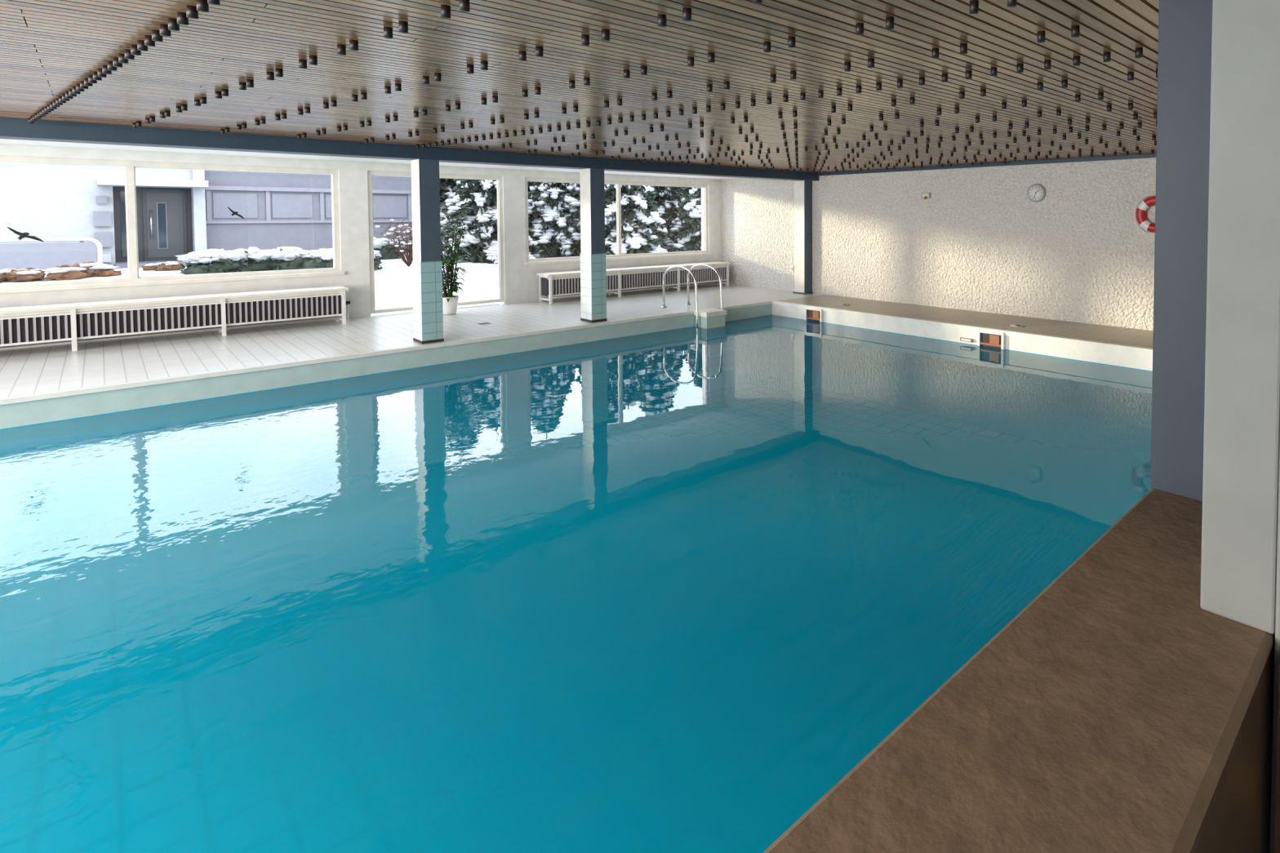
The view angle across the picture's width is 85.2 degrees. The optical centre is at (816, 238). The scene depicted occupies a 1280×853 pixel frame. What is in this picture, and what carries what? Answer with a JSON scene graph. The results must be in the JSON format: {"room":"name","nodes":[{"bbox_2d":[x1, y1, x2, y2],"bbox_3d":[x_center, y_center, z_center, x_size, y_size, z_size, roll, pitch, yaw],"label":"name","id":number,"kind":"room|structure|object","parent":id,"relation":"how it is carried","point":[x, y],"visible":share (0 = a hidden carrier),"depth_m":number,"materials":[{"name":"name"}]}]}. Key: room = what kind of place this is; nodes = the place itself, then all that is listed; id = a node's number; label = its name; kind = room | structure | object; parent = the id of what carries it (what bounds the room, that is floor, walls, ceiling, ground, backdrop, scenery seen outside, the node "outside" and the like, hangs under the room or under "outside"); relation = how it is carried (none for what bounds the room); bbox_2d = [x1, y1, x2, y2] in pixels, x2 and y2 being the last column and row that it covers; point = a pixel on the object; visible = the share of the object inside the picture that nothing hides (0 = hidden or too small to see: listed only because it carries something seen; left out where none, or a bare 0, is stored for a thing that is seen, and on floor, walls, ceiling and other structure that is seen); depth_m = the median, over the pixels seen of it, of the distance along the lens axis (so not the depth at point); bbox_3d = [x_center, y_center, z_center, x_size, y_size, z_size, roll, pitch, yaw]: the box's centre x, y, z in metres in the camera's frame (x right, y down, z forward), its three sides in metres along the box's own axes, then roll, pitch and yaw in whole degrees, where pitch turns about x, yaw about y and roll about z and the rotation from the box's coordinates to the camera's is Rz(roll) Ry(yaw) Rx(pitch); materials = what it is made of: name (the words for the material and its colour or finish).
{"room":"indoor swimming pool","nodes":[
{"label":"indoor swimming pool","id":0,"kind":"room"},
{"bbox_2d":[0,144,721,351],"bbox_3d":[-8.276,-0.073,9.966,0.300,2.750,17.240,2,3,43],"label":"wall","id":1,"kind":"structure","parent":0,"point":[521,279],"depth_m":10.71,"materials":[{"name":"white paint"}]},
{"bbox_2d":[0,155,344,293],"bbox_3d":[-9.052,-0.202,8.949,0.170,1.660,4.560,2,3,43],"label":"window","id":2,"kind":"structure","parent":1,"relation":"in","point":[129,166],"depth_m":8.99,"materials":[{"name":"white plastic"}]},
{"bbox_2d":[6,226,44,242],"bbox_3d":[-9.746,-0.051,8.275,0.004,0.202,0.301,2,3,43],"label":"decal","id":3,"kind":"object","parent":2,"relation":"attached to","point":[22,235],"visible":1,"depth_m":8.27},
{"bbox_2d":[227,206,244,219],"bbox_3d":[-8.393,-0.371,9.710,0.004,0.194,0.191,2,3,43],"label":"decal","id":4,"kind":"object","parent":2,"relation":"attached to","point":[230,210],"visible":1,"depth_m":9.71},
{"bbox_2d":[367,170,504,313],"bbox_3d":[-6.561,0.037,11.694,0.070,2.330,2.140,2,3,43],"label":"door","id":5,"kind":"structure","parent":1,"relation":"in","point":[370,173],"depth_m":11.78,"materials":[{"name":"white plastic"}]},
{"bbox_2d":[524,177,711,264],"bbox_3d":[-4.037,-0.390,14.305,0.170,1.660,4.400,2,3,43],"label":"window","id":6,"kind":"structure","parent":1,"relation":"in","point":[619,256],"depth_m":14.20,"materials":[{"name":"white plastic"}]},
{"bbox_2d":[0,283,1153,398],"bbox_3d":[-2.544,1.563,4.657,16.000,0.150,17.240,2,3,43],"label":"floor","id":7,"kind":"structure","parent":0,"point":[23,372],"depth_m":9.16,"materials":[{"name":"tile"}]},
{"bbox_2d":[0,285,350,351],"bbox_3d":[-10.336,1.132,7.059,0.480,0.545,9.120,2,3,43],"label":"radiator","id":8,"kind":"object","parent":7,"relation":"on","point":[73,322],"visible":1,"depth_m":8.76,"materials":[{"name":"white metal"}]},
{"bbox_2d":[410,159,444,343],"bbox_3d":[-5.083,0.164,8.760,0.348,2.360,0.258,2,3,43],"label":"column","id":9,"kind":"structure","parent":7,"relation":"on","point":[427,267],"depth_m":8.65,"materials":[{"name":"paint"}]},
{"bbox_2d":[440,204,473,315],"bbox_3d":[-6.143,0.351,11.151,0.732,1.820,0.785,0,2,6],"label":"potted plant","id":10,"kind":"object","parent":7,"relation":"on","point":[450,302],"visible":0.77,"depth_m":11.15,"materials":[{"name":"green plant"}]},
{"bbox_2d":[475,322,491,324],"bbox_3d":[-5.041,1.291,10.178,0.160,0.009,0.160,2,3,43],"label":"floor drain","id":11,"kind":"object","parent":7,"relation":"on","point":[482,323],"visible":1,"depth_m":10.16,"materials":[{"name":"silver metal"}]},
{"bbox_2d":[0,300,1152,852],"bbox_3d":[-2.831,2.215,4.448,8.697,1.463,15.110,2,3,43],"label":"swimming pool","id":12,"kind":"object","parent":7,"relation":"in","point":[571,588],"visible":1,"depth_m":5.78,"materials":[{"name":"liquid"}]},
{"bbox_2d":[804,306,823,322],"bbox_3d":[-0.044,1.366,12.039,0.410,0.240,0.050,2,3,43],"label":"skimmer","id":13,"kind":"object","parent":12,"relation":"attached to","point":[815,314],"visible":1,"depth_m":12.02,"materials":[{"name":"white plastic"}]},
{"bbox_2d":[960,337,972,342],"bbox_3d":[2.212,1.500,9.915,0.200,0.050,0.016,2,3,43],"label":"sign","id":14,"kind":"object","parent":12,"relation":"attached to","point":[966,340],"visible":1,"depth_m":9.91,"materials":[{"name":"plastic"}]},
{"bbox_2d":[977,328,1004,349],"bbox_3d":[2.512,1.449,9.649,0.410,0.240,0.050,2,3,43],"label":"skimmer","id":15,"kind":"object","parent":12,"relation":"attached to","point":[985,338],"visible":1,"depth_m":9.63,"materials":[{"name":"white plastic"}]},
{"bbox_2d":[579,168,607,322],"bbox_3d":[-3.485,0.105,10.468,0.348,2.360,0.258,2,3,43],"label":"column","id":16,"kind":"structure","parent":7,"relation":"on","point":[593,255],"depth_m":10.36,"materials":[{"name":"paint"}]},
{"bbox_2d":[536,261,729,303],"bbox_3d":[-3.640,0.882,14.210,0.480,0.545,4.400,2,3,43],"label":"radiator","id":17,"kind":"object","parent":7,"relation":"on","point":[551,284],"visible":0.87,"depth_m":13.89,"materials":[{"name":"white metal"}]},
{"bbox_2d":[661,263,733,377],"bbox_3d":[-2.090,1.400,11.770,1.340,1.881,0.630,2,3,43],"label":"pool ladder","id":18,"kind":"object","parent":7,"relation":"on","point":[722,369],"visible":0.99,"depth_m":11.43,"materials":[{"name":"silver metal"}]},
{"bbox_2d":[838,303,850,306],"bbox_3d":[0.513,1.215,12.307,0.220,0.012,0.220,2,3,43],"label":"lid","id":19,"kind":"object","parent":7,"relation":"on","point":[842,304],"visible":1,"depth_m":12.26,"materials":[{"name":"silver metal"}]},
{"bbox_2d":[1009,324,1025,327],"bbox_3d":[2.996,1.296,9.985,0.220,0.012,0.220,2,3,43],"label":"lid","id":20,"kind":"object","parent":7,"relation":"on","point":[1011,325],"visible":1,"depth_m":9.97,"materials":[{"name":"white plastic"}]},
{"bbox_2d":[0,0,1159,179],"bbox_3d":[-2.453,-1.182,4.475,16.250,0.350,17.740,2,3,43],"label":"ceiling","id":21,"kind":"structure","parent":0,"point":[47,47],"depth_m":4.10,"materials":[{"name":"beige wood"}]},
{"bbox_2d":[0,116,818,181],"bbox_3d":[-5.976,-1.177,7.774,0.400,0.390,17.239,2,3,43],"label":"ceiling beam","id":22,"kind":"structure","parent":21,"relation":"attached to","point":[11,128],"depth_m":7.82,"materials":[{"name":"black metal"}]},
{"bbox_2d":[27,0,1157,173],"bbox_3d":[-1.010,-1.068,6.334,8.461,0.047,12.284,2,3,43],"label":"pegs","id":23,"kind":"object","parent":21,"relation":"attached to","point":[192,11],"depth_m":4.78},
{"bbox_2d":[792,180,813,294],"bbox_3d":[-0.284,-0.023,14.120,0.340,2.360,0.260,2,3,43],"label":"wall column","id":24,"kind":"structure","parent":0,"point":[802,188],"depth_m":14.03,"materials":[{"name":"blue paint"}]},
{"bbox_2d":[721,153,1155,330],"bbox_3d":[3.431,-0.034,10.990,16.000,2.900,0.250,2,3,43],"label":"wall","id":25,"kind":"structure","parent":0,"point":[1079,253],"depth_m":11.53,"materials":[{"name":"paint"}]},
{"bbox_2d":[921,192,930,199],"bbox_3d":[1.962,-0.761,12.095,0.170,0.123,0.109,2,3,43],"label":"wall light","id":26,"kind":"object","parent":25,"relation":"attached to","point":[924,195],"visible":1,"depth_m":12.06,"materials":[{"name":"white plastic"}]},
{"bbox_2d":[817,153,1155,175],"bbox_3d":[3.260,-1.221,10.904,8.810,0.059,0.050,2,3,43],"label":"trim","id":27,"kind":"structure","parent":25,"relation":"attached to","point":[1144,155],"depth_m":11.00,"materials":[{"name":"blue paint"}]},
{"bbox_2d":[1026,183,1045,202],"bbox_3d":[3.502,-0.724,10.690,0.290,0.290,0.057,2,3,43],"label":"wall clock","id":28,"kind":"object","parent":25,"relation":"attached to","point":[1036,193],"visible":1,"depth_m":10.67,"materials":[{"name":"white plastic"}]},
{"bbox_2d":[1134,194,1155,234],"bbox_3d":[4.776,-0.340,9.459,0.562,0.562,0.130,2,3,43],"label":"lifebuoy","id":29,"kind":"object","parent":25,"relation":"attached to","point":[1142,220],"visible":0.51,"depth_m":9.51,"materials":[{"name":"red plastic"}]},
{"bbox_2d":[763,488,1275,852],"bbox_3d":[-1.743,2.190,-1.101,0.439,2.500,9.900,2,3,43],"label":"ledge","id":30,"kind":"structure","parent":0,"point":[1115,712],"depth_m":1.19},
{"bbox_2d":[1150,0,1212,502],"bbox_3d":[1.375,0.015,2.303,0.237,1.610,0.560,2,3,43],"label":"column","id":31,"kind":"structure","parent":30,"relation":"on","point":[1184,26],"depth_m":2.13,"materials":[{"name":"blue paint"}]},
{"bbox_2d":[1200,0,1279,852],"bbox_3d":[2.209,0.374,0.463,3.388,2.520,0.285,2,3,43],"label":"wall partition","id":32,"kind":"structure","parent":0,"point":[1240,559],"depth_m":1.46,"materials":[{"name":"grey paint"}]},
{"bbox_2d":[1274,665,1279,852],"bbox_3d":[1.118,1.242,1.257,0.425,0.730,0.080,2,3,43],"label":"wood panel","id":33,"kind":"object","parent":32,"relation":"attached to","point":[1277,846],"visible":1,"depth_m":1.37,"materials":[{"name":"brown wood"}]},
{"label":"outside","id":34,"kind":"structure","parent":0,"visible":0},
{"bbox_2d":[0,253,557,314],"bbox_3d":[-20.694,0.560,26.248,40.000,0.588,66.000,2,3,43],"label":"snowy ground","id":35,"kind":"structure","parent":34,"point":[393,282],"depth_m":15.92,"materials":[{"name":"white snow"}]},
{"bbox_2d":[0,237,102,272],"bbox_3d":[-18.793,0.498,15.832,0.138,1.000,2.700,2,3,43],"label":"railing","id":36,"kind":"object","parent":35,"relation":"on","point":[43,256],"visible":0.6,"depth_m":16.14,"materials":[{"name":"silver metal"}]},
{"bbox_2d":[0,262,122,282],"bbox_3d":[-16.823,0.816,14.614,1.157,0.484,2.407,2,3,43],"label":"rocks","id":37,"kind":"object","parent":35,"relation":"on","point":[66,272],"visible":0.85,"depth_m":14.51},
{"bbox_2d":[0,162,208,268],"bbox_3d":[-26.288,-0.337,15.079,9.000,3.320,18.100,2,3,43],"label":"neighbouring house","id":38,"kind":"structure","parent":35,"relation":"on","point":[39,201],"depth_m":17.79,"materials":[{"name":"white plaster"},{"name":"grey paint"},{"name":"glass"}]},
{"bbox_2d":[79,261,182,271],"bbox_3d":[-16.814,0.730,16.343,0.933,0.436,1.964,1,2,28],"label":"rocks","id":39,"kind":"object","parent":35,"relation":"on","point":[168,265],"visible":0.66,"depth_m":16.77},
{"bbox_2d":[174,248,253,274],"bbox_3d":[-14.270,0.679,15.941,1.203,0.871,1.379,2,3,43],"label":"bush","id":40,"kind":"object","parent":35,"relation":"on","point":[209,260],"visible":0.91,"depth_m":15.65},
{"bbox_2d":[232,246,275,271],"bbox_3d":[-14.126,0.665,16.846,1.244,0.899,1.405,2,3,43],"label":"bush","id":41,"kind":"object","parent":35,"relation":"on","point":[258,258],"visible":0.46,"depth_m":16.58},
{"bbox_2d":[265,246,307,271],"bbox_3d":[-13.572,0.644,17.239,1.327,0.874,1.206,0,2,-13],"label":"bush","id":42,"kind":"object","parent":35,"relation":"on","point":[286,258],"visible":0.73,"depth_m":16.91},
{"bbox_2d":[204,169,412,253],"bbox_3d":[-17.960,-0.769,23.457,6.300,3.600,5.470,2,3,43],"label":"building","id":43,"kind":"structure","parent":35,"relation":"on","point":[277,210],"depth_m":20.78,"materials":[{"name":"grey plaster"},{"name":"grey paint"}]},
{"bbox_2d":[297,248,333,269],"bbox_3d":[-12.900,0.678,17.618,1.338,0.848,1.358,2,3,43],"label":"bush","id":44,"kind":"object","parent":35,"relation":"on","point":[321,258],"visible":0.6,"depth_m":17.20,"materials":[{"name":"green plant"}]},
{"bbox_2d":[373,249,382,270],"bbox_3d":[-12.412,0.695,18.070,1.299,0.881,1.328,2,3,43],"label":"bush","id":45,"kind":"object","parent":35,"relation":"on","point":[377,261],"visible":0.07,"depth_m":18.23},
{"bbox_2d":[373,236,401,259],"bbox_3d":[-13.882,0.424,21.062,1.440,0.957,1.660,1,2,30],"label":"bush","id":46,"kind":"object","parent":35,"relation":"on","point":[382,245],"visible":0.36,"depth_m":20.87,"materials":[{"name":"green plant"}]},
{"bbox_2d":[373,218,413,266],"bbox_3d":[-11.658,0.103,18.977,1.438,1.412,1.487,1,2,31],"label":"bare shrub","id":47,"kind":"object","parent":35,"relation":"on","point":[408,244],"visible":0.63,"depth_m":18.87,"materials":[{"name":"brown plant"}]},
{"bbox_2d":[439,177,456,226],"bbox_3d":[-14.631,-3.079,27.397,5.206,8.506,4.710,-1,2,-22],"label":"conifer","id":48,"kind":"object","parent":35,"relation":"on","point":[446,184],"visible":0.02,"depth_m":26.16,"materials":[{"name":"green plant"}]},
{"bbox_2d":[440,178,531,244],"bbox_3d":[-11.754,-1.995,24.620,3.945,6.432,4.049,-1,2,-32],"label":"conifer","id":49,"kind":"object","parent":35,"relation":"on","point":[455,198],"visible":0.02,"depth_m":23.70,"materials":[{"name":"green plant"}]},
{"bbox_2d":[440,178,539,263],"bbox_3d":[-10.421,-1.060,21.341,3.004,4.747,3.344,2,3,41],"label":"conifer","id":50,"kind":"object","parent":35,"relation":"on","point":[480,196],"visible":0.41,"depth_m":20.61,"materials":[{"name":"green plant"}]},
{"bbox_2d":[528,181,581,257],"bbox_3d":[-9.108,-1.151,23.453,2.982,4.712,3.320,2,3,41],"label":"conifer","id":51,"kind":"object","parent":35,"relation":"on","point":[553,207],"visible":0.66,"depth_m":22.60,"materials":[{"name":"green plant"}]},
{"bbox_2d":[604,184,669,254],"bbox_3d":[-6.237,-1.034,22.306,3.103,4.903,3.454,0,2,3],"label":"conifer","id":52,"kind":"object","parent":35,"relation":"on","point":[641,222],"visible":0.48,"depth_m":21.70,"materials":[{"name":"green plant"}]},
{"bbox_2d":[652,186,682,252],"bbox_3d":[-5.944,-1.098,26.176,2.850,4.504,3.173,-1,2,-20],"label":"conifer","id":53,"kind":"object","parent":35,"relation":"on","point":[667,197],"visible":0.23,"depth_m":25.66,"materials":[{"name":"green plant"}]},
{"bbox_2d":[668,186,701,252],"bbox_3d":[-4.001,-1.062,24.084,3.096,4.892,3.447,0,2,9],"label":"conifer","id":54,"kind":"object","parent":35,"relation":"on","point":[686,227],"visible":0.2,"depth_m":23.20,"materials":[{"name":"green plant"}]}
]}

